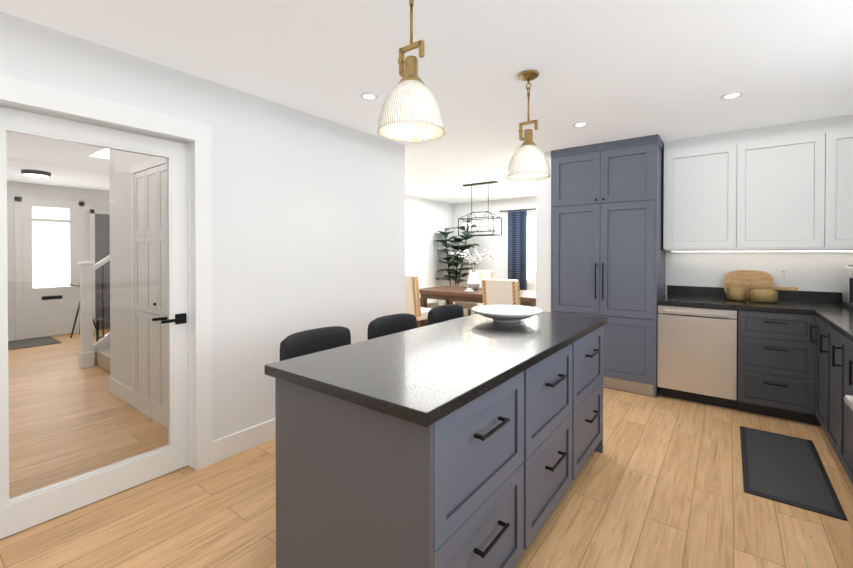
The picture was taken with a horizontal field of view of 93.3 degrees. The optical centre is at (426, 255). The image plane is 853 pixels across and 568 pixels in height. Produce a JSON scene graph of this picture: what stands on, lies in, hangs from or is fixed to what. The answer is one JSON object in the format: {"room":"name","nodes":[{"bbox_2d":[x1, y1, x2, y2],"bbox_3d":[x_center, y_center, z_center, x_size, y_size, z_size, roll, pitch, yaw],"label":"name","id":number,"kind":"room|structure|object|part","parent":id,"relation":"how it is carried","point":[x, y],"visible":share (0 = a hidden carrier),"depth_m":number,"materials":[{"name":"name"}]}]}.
{"room":"kitchen","nodes":[
{"label":"kitchen","id":0,"kind":"room"},
{"bbox_2d":[7,181,106,331],"bbox_3d":[-6.408,0.081,6.382,0.120,2.470,3.600,0,1,37],"label":"wall","id":1,"kind":"structure","parent":0,"point":[100,205],"depth_m":6.44,"materials":[{"name":"white paint"}]},
{"bbox_2d":[8,331,14,340],"bbox_3d":[-6.934,1.252,5.579,0.014,0.140,1.730,0,1,37],"label":"baseboard","id":2,"kind":"structure","parent":1,"relation":"attached to","point":[12,334],"depth_m":6.24,"materials":[{"name":"white paint"}]},
{"bbox_2d":[14,196,109,339],"bbox_3d":[-5.894,0.192,6.935,0.040,2.240,1.680,0,1,37],"label":"front door","id":3,"kind":"structure","parent":1,"relation":"in","point":[63,313],"depth_m":6.62,"materials":[{"name":"white paint"}]},
{"bbox_2d":[107,149,166,388],"bbox_3d":[-1.750,0.099,4.050,2.070,2.470,1.780,0,1,37],"label":"wall","id":4,"kind":"structure","parent":0,"point":[113,167],"depth_m":3.77,"materials":[{"name":"white paint"}]},
{"bbox_2d":[108,377,167,428],"bbox_3d":[-2.285,1.269,3.358,2.084,0.140,0.044,0,1,37],"label":"baseboard","id":5,"kind":"structure","parent":4,"relation":"attached to","point":[148,408],"depth_m":3.44,"materials":[{"name":"white paint"}]},
{"bbox_2d":[131,157,167,409],"bbox_3d":[-2.154,0.275,3.222,1.140,2.130,0.032,0,1,37],"label":"door","id":6,"kind":"structure","parent":4,"relation":"attached to","point":[157,333],"depth_m":3.33,"materials":[{"name":"white paint"}]},
{"bbox_2d":[0,12,404,440],"bbox_3d":[-1.730,0.113,2.253,0.120,2.470,4.870,0,1,37],"label":"wall","id":7,"kind":"structure","parent":0,"point":[308,221],"depth_m":2.91,"materials":[{"name":"white paint"}]},
{"bbox_2d":[0,106,188,538],"bbox_3d":[-1.807,0.316,2.216,0.152,2.048,0.917,0,1,37],"label":"door","id":8,"kind":"structure","parent":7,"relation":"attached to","point":[30,509],"depth_m":2.22,"materials":[{"name":"white paint"}]},
{"bbox_2d":[0,74,212,470],"bbox_3d":[-1.776,0.260,2.192,0.156,2.177,1.115,0,1,37],"label":"door frame","id":9,"kind":"structure","parent":7,"relation":"attached to","point":[33,97],"depth_m":2.53,"materials":[{"name":"white paint"}]},
{"bbox_2d":[213,418,275,462],"bbox_3d":[-0.802,1.269,3.387,0.014,0.140,1.955,0,1,37],"label":"baseboard","id":10,"kind":"structure","parent":7,"relation":"attached to","point":[238,442],"depth_m":2.77,"materials":[{"name":"white paint"}]},
{"bbox_2d":[0,314,852,567],"bbox_3d":[-1.288,1.359,4.701,10.500,0.060,9.700,0,1,37],"label":"floor","id":11,"kind":"structure","parent":0,"point":[657,482],"depth_m":2.22,"materials":[{"name":"brown wood"}]},
{"bbox_2d":[8,336,61,349],"bbox_3d":[-5.969,1.312,6.068,0.730,0.012,0.570,0,1,37],"label":"doormat","id":12,"kind":"object","parent":11,"relation":"on","point":[26,343],"depth_m":6.06,"materials":[{"name":"grey fabric"}]},
{"bbox_2d":[65,282,95,337],"bbox_3d":[-5.617,0.868,6.530,0.634,0.900,0.488,0,1,37],"label":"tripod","id":13,"kind":"object","parent":11,"relation":"on","point":[77,314],"depth_m":6.53,"materials":[{"name":"black metal"}]},
{"bbox_2d":[77,255,109,367],"bbox_3d":[-3.605,0.101,5.436,0.136,2.446,1.688,0,1,37],"label":"newel post","id":14,"kind":"object","parent":11,"relation":"on","point":[86,334],"depth_m":4.80,"materials":[{"name":"white paint"}]},
{"bbox_2d":[95,317,109,341],"bbox_3d":[-4.508,1.120,5.865,0.650,0.400,0.340,0,1,37],"label":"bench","id":15,"kind":"object","parent":11,"relation":"on","point":[98,320],"depth_m":5.90,"materials":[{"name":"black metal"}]},
{"bbox_2d":[96,349,110,372],"bbox_3d":[-3.031,0.771,5.123,1.220,1.110,1.570,0,1,37],"label":"stair","id":16,"kind":"structure","parent":11,"relation":"on","point":[106,361],"depth_m":4.72,"materials":[{"name":"beige wood"}]},
{"bbox_2d":[280,326,350,360],"bbox_3d":[-0.500,0.881,2.156,0.409,0.936,0.438,0,1,37],"label":"stool","id":17,"kind":"object","parent":11,"relation":"on","point":[302,343],"visible":0.23,"depth_m":2.24,"materials":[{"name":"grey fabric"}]},
{"bbox_2d":[367,313,416,339],"bbox_3d":[-0.122,0.877,2.660,0.409,0.936,0.438,0,1,37],"label":"stool","id":18,"kind":"object","parent":11,"relation":"on","point":[387,325],"visible":0.12,"depth_m":2.75,"materials":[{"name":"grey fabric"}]},
{"bbox_2d":[405,275,431,327],"bbox_3d":[-0.184,0.799,6.201,0.503,1.037,0.598,0,1,37],"label":"dining chair","id":19,"kind":"object","parent":11,"relation":"on","point":[412,303],"visible":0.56,"depth_m":5.91,"materials":[{"name":"beige fabric"}]},
{"bbox_2d":[405,270,438,307],"bbox_3d":[-0.157,0.792,7.211,0.597,1.037,0.505,0,1,37],"label":"dining chair","id":20,"kind":"object","parent":11,"relation":"on","point":[431,304],"visible":0.08,"depth_m":7.21,"materials":[{"name":"beige fabric"}]},
{"bbox_2d":[271,320,606,567],"bbox_3d":[0.317,0.908,2.171,0.811,0.880,1.995,0,1,37],"label":"kitchen island","id":21,"kind":"object","parent":11,"relation":"on","point":[473,441],"depth_m":1.44,"materials":[{"name":"blue-gray painted wood"},{"name":"black metal"},{"name":"black granite"}]},
{"bbox_2d":[264,312,606,427],"bbox_3d":[0.299,0.448,2.184,0.807,0.040,2.070,0,1,37],"label":"island countertop","id":22,"kind":"structure","parent":21,"relation":"on","point":[416,376],"depth_m":1.62,"materials":[{"name":"black stone"}]},
{"bbox_2d":[471,304,542,322],"bbox_3d":[0.521,0.385,2.623,0.456,0.078,0.456,0,1,37],"label":"bowl","id":23,"kind":"object","parent":22,"relation":"on","point":[501,313],"visible":1,"depth_m":2.68,"materials":[{"name":"white ceramic"}]},
{"bbox_2d":[427,304,463,324],"bbox_3d":[0.262,0.873,3.171,0.409,0.936,0.438,0,1,37],"label":"stool","id":24,"kind":"object","parent":11,"relation":"on","point":[441,313],"visible":0.27,"depth_m":3.27,"materials":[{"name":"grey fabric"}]},
{"bbox_2d":[434,218,482,304],"bbox_3d":[0.676,0.269,8.361,0.970,2.063,0.707,0,1,37],"label":"fiddle-leaf fig plant","id":25,"kind":"object","parent":11,"relation":"on","point":[450,263],"visible":0.62,"depth_m":8.38,"materials":[{"name":"green plant"}]},
{"bbox_2d":[455,270,492,315],"bbox_3d":[0.877,0.790,7.415,0.503,1.037,0.598,0,1,37],"label":"dining chair","id":26,"kind":"object","parent":11,"relation":"on","point":[482,274],"visible":0.27,"depth_m":7.46,"materials":[{"name":"beige fabric"}]},
{"bbox_2d":[419,286,535,326],"bbox_3d":[0.914,0.936,6.383,2.100,0.760,1.000,0,1,37],"label":"dining table","id":27,"kind":"object","parent":11,"relation":"on","point":[449,294],"visible":0.19,"depth_m":6.27,"materials":[{"name":"brown wood"}]},
{"bbox_2d":[451,249,494,289],"bbox_3d":[0.778,0.224,6.490,0.642,0.661,0.454,0,1,37],"label":"vase","id":28,"kind":"object","parent":27,"relation":"on","point":[473,281],"visible":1,"depth_m":6.47,"materials":[{"name":"grey ceramic"}]},
{"bbox_2d":[482,278,519,304],"bbox_3d":[1.071,0.806,5.259,0.503,1.037,0.598,0,1,37],"label":"dining chair","id":29,"kind":"object","parent":11,"relation":"on","point":[495,291],"visible":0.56,"depth_m":5.02,"materials":[{"name":"beige fabric"}]},
{"bbox_2d":[533,272,535,306],"bbox_3d":[1.917,0.796,6.635,0.503,1.037,0.598,0,1,37],"label":"dining chair","id":30,"kind":"object","parent":11,"relation":"on","point":[534,284],"visible":0.15,"depth_m":6.92,"materials":[{"name":"beige fabric"}]},
{"bbox_2d":[551,134,664,397],"bbox_3d":[1.936,0.099,4.307,1.016,2.467,0.678,0,1,37],"label":"pantry cabinet","id":31,"kind":"object","parent":11,"relation":"on","point":[607,226],"visible":0.83,"depth_m":4.00,"materials":[{"name":"grey"}]},
{"bbox_2d":[657,305,736,408],"bbox_3d":[2.572,0.900,3.827,0.592,0.872,0.598,0,1,37],"label":"dishwasher","id":32,"kind":"object","parent":11,"relation":"on","point":[696,354],"visible":1,"depth_m":3.60,"materials":[{"name":"silver metal"}]},
{"bbox_2d":[733,309,812,423],"bbox_3d":[3.019,0.898,3.525,0.479,0.880,0.638,0,1,37],"label":"base cabinet","id":33,"kind":"object","parent":11,"relation":"on","point":[794,355],"depth_m":3.28,"materials":[{"name":"grey wood"}]},
{"bbox_2d":[657,293,852,312],"bbox_3d":[3.041,0.438,3.500,1.734,0.040,0.647,0,1,37],"label":"countertop","id":34,"kind":"structure","parent":33,"relation":"on","point":[671,298],"depth_m":3.52,"materials":[{"name":"black stone"}]},
{"bbox_2d":[726,280,746,300],"bbox_3d":[2.889,0.314,3.753,0.150,0.203,0.150,0,1,37],"label":"jar","id":35,"kind":"object","parent":34,"relation":"on","point":[736,293],"visible":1,"depth_m":3.71,"materials":[{"name":"beige glass"}]},
{"bbox_2d":[724,270,797,299],"bbox_3d":[3.106,0.277,3.759,0.530,0.276,0.085,0,1,37],"label":"cutting board","id":36,"kind":"object","parent":34,"relation":"on","point":[745,277],"visible":0.58,"depth_m":3.79,"materials":[{"name":"brown wood"}]},
{"bbox_2d":[748,279,778,302],"bbox_3d":[3.029,0.308,3.623,0.210,0.218,0.210,0,1,37],"label":"jar","id":37,"kind":"object","parent":34,"relation":"on","point":[761,295],"visible":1,"depth_m":3.56,"materials":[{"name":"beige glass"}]},
{"bbox_2d":[842,265,852,309],"bbox_3d":[3.493,0.218,3.117,0.320,0.406,0.442,0,1,37],"label":"coffee machine","id":38,"kind":"object","parent":34,"relation":"on","point":[847,287],"visible":1,"depth_m":3.24,"materials":[{"name":"silver plastic"}]},
{"bbox_2d":[813,309,852,340],"bbox_3d":[2.773,0.448,2.255,0.667,0.040,1.666,0,1,37],"label":"countertop","id":39,"kind":"structure","parent":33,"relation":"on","point":[843,321],"depth_m":2.68,"materials":[{"name":"black stone"}]},
{"bbox_2d":[740,426,847,520],"bbox_3d":[2.295,1.339,2.599,0.415,0.011,1.080,0,1,37],"label":"kitchen mat","id":40,"kind":"object","parent":11,"relation":"on","point":[788,470],"visible":1,"depth_m":2.48,"materials":[{"name":"black plastic"}]},
{"bbox_2d":[813,313,824,425],"bbox_3d":[3.164,0.904,2.770,0.657,0.880,0.440,0,1,37],"label":"base cabinet","id":41,"kind":"object","parent":11,"relation":"on","point":[818,325],"depth_m":3.08,"materials":[{"name":"grey wood"}]},
{"bbox_2d":[821,321,836,454],"bbox_3d":[2.906,0.906,2.426,0.657,0.880,0.421,0,1,37],"label":"base cabinet","id":42,"kind":"object","parent":11,"relation":"on","point":[829,350],"depth_m":2.73,"materials":[{"name":"grey wood"}]},
{"bbox_2d":[837,329,852,484],"bbox_3d":[2.653,0.909,2.089,0.657,0.880,0.420,0,1,37],"label":"base cabinet","id":43,"kind":"object","parent":11,"relation":"on","point":[844,346],"depth_m":2.37,"materials":[{"name":"grey wood"}]},
{"bbox_2d":[844,395,852,410],"bbox_3d":[1.860,0.856,1.134,0.779,1.000,1.220,0,1,37],"label":"range","id":44,"kind":"object","parent":11,"relation":"on","point":[848,399],"visible":1,"depth_m":1.78,"materials":[{"name":"silver metal"}]},
{"bbox_2d":[0,0,852,203],"bbox_3d":[-1.288,-1.171,4.682,10.500,0.060,9.700,0,1,37],"label":"ceiling","id":45,"kind":"structure","parent":0,"point":[616,70],"depth_m":2.34,"materials":[{"name":"white paint"}]},
{"bbox_2d":[21,169,50,177],"bbox_3d":[-5.326,-1.115,5.499,0.298,0.062,0.298,0,0,28],"label":"light","id":46,"kind":"object","parent":45,"relation":"attached to","point":[36,173],"depth_m":5.42,"materials":[{"name":"black metal"}]},
{"bbox_2d":[91,148,108,158],"bbox_3d":[-3.428,-1.139,4.662,0.600,0.003,0.600,0,1,37],"label":"recessed light","id":47,"kind":"object","parent":45,"relation":"in","point":[104,155],"depth_m":4.52,"materials":[{"name":"metal"}]},
{"bbox_2d":[360,93,377,99],"bbox_3d":[-0.405,-1.123,2.844,0.127,0.007,0.127,0,0,-8],"label":"recessed light","id":48,"kind":"object","parent":45,"relation":"in","point":[373,96],"depth_m":2.84,"materials":[{"name":"white paint"}]},
{"bbox_2d":[377,0,444,141],"bbox_3d":[-0.059,-0.798,1.574,0.266,0.635,0.266,0,1,37],"label":"pendant light","id":49,"kind":"object","parent":45,"relation":"hanging from","point":[411,110],"visible":1,"depth_m":1.52,"materials":[{"name":"white glass"}]},
{"bbox_3d":[-0.059,-0.573,1.576,0.266,0.185,0.266,0,1,37],"label":"lamp shade","id":50,"kind":"part","parent":49,"relation":"part of","materials":[{"name":"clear glass"}]},
{"bbox_2d":[458,181,501,235],"bbox_3d":[0.850,-0.735,6.419,0.632,0.834,0.292,0,1,37],"label":"chandelier","id":51,"kind":"object","parent":45,"relation":"hanging from","point":[471,213],"visible":1,"depth_m":6.41,"materials":[{"name":"black metal"}]},
{"bbox_2d":[507,70,550,180],"bbox_3d":[0.631,-0.805,2.494,0.266,0.635,0.266,0,1,37],"label":"pendant light","id":52,"kind":"object","parent":45,"relation":"hanging from","point":[528,161],"visible":1,"depth_m":2.44,"materials":[{"name":"white glass"}]},
{"bbox_3d":[0.631,-0.580,2.496,0.266,0.185,0.266,0,1,37],"label":"lamp shade","id":53,"kind":"part","parent":52,"relation":"part of","materials":[{"name":"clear glass"}]},
{"bbox_2d":[573,122,588,126],"bbox_3d":[1.327,-1.128,3.469,0.127,0.007,0.127,0,0,-8],"label":"recessed light","id":54,"kind":"object","parent":45,"relation":"in","point":[580,124],"depth_m":3.46,"materials":[{"name":"white paint"}]},
{"bbox_2d":[721,92,743,99],"bbox_3d":[2.147,-1.123,2.829,0.127,0.007,0.127,0,0,-8],"label":"recessed light","id":55,"kind":"object","parent":45,"relation":"in","point":[733,95],"depth_m":2.82,"materials":[{"name":"white paint"}]},
{"bbox_2d":[453,196,535,290],"bbox_3d":[2.698,0.072,7.588,5.440,2.470,0.120,0,1,37],"label":"wall","id":56,"kind":"structure","parent":0,"point":[496,247],"depth_m":8.51,"materials":[{"name":"white paint"}]},
{"bbox_2d":[405,195,452,305],"bbox_3d":[-0.744,0.005,7.323,0.012,2.328,4.420,0,1,37],"label":"wall","id":57,"kind":"structure","parent":56,"relation":"attached to","point":[426,220],"depth_m":8.33,"materials":[{"name":"white paint"}]},
{"bbox_2d":[463,309,474,314],"bbox_3d":[2.270,1.235,7.835,4.170,0.140,0.014,0,1,37],"label":"baseboard","id":58,"kind":"structure","parent":56,"relation":"attached to","point":[465,310],"depth_m":8.85,"materials":[{"name":"white paint"}]},
{"bbox_2d":[500,208,535,289],"bbox_3d":[2.436,0.174,7.639,2.279,2.205,0.109,0,1,37],"label":"curtain","id":59,"kind":"object","parent":56,"relation":"attached to","point":[517,244],"visible":0.71,"depth_m":8.05,"materials":[{"name":"blue fabric"}]},
{"bbox_2d":[527,213,535,283],"bbox_3d":[2.582,-0.143,7.573,1.610,1.400,0.039,0,1,37],"label":"dining room window","id":60,"kind":"structure","parent":56,"relation":"in","point":[531,243],"depth_m":7.97,"materials":[{"name":"white"}]},
{"bbox_2d":[536,151,852,311],"bbox_3d":[2.660,0.100,3.873,3.040,2.470,0.750,0,1,37],"label":"wall","id":61,"kind":"structure","parent":0,"point":[816,271],"depth_m":4.02,"materials":[{"name":"white paint"}]},
{"bbox_2d":[663,131,738,249],"bbox_3d":[2.679,-0.602,3.951,0.573,1.059,0.348,0,1,37],"label":"upper cabinet","id":62,"kind":"object","parent":61,"relation":"attached to","point":[701,173],"depth_m":3.80,"materials":[{"name":"grey wood"}]},
{"bbox_2d":[667,285,842,304],"bbox_3d":[3.236,0.366,3.746,1.718,0.100,0.018,0,1,37],"label":"backsplash","id":63,"kind":"structure","parent":61,"relation":"attached to","point":[682,291],"depth_m":3.71,"materials":[{"name":"black stone"}]},
{"bbox_2d":[739,118,826,249],"bbox_3d":[3.137,-0.600,3.607,0.572,1.059,0.348,0,1,37],"label":"upper cabinet","id":64,"kind":"object","parent":61,"relation":"attached to","point":[787,187],"depth_m":3.45,"materials":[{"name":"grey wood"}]},
{"bbox_2d":[778,268,788,279],"bbox_3d":[3.290,0.169,3.713,0.070,0.115,0.010,0,1,37],"label":"electrical outlet plate","id":65,"kind":"object","parent":61,"relation":"attached to","point":[783,273],"visible":1,"depth_m":3.71,"materials":[{"name":"white plastic"}]},
{"bbox_2d":[827,114,852,249],"bbox_3d":[3.595,-0.597,3.263,0.573,1.059,0.348,0,1,37],"label":"upper cabinet","id":66,"kind":"object","parent":61,"relation":"attached to","point":[839,128],"depth_m":3.25,"materials":[{"name":"grey wood"}]}
]}

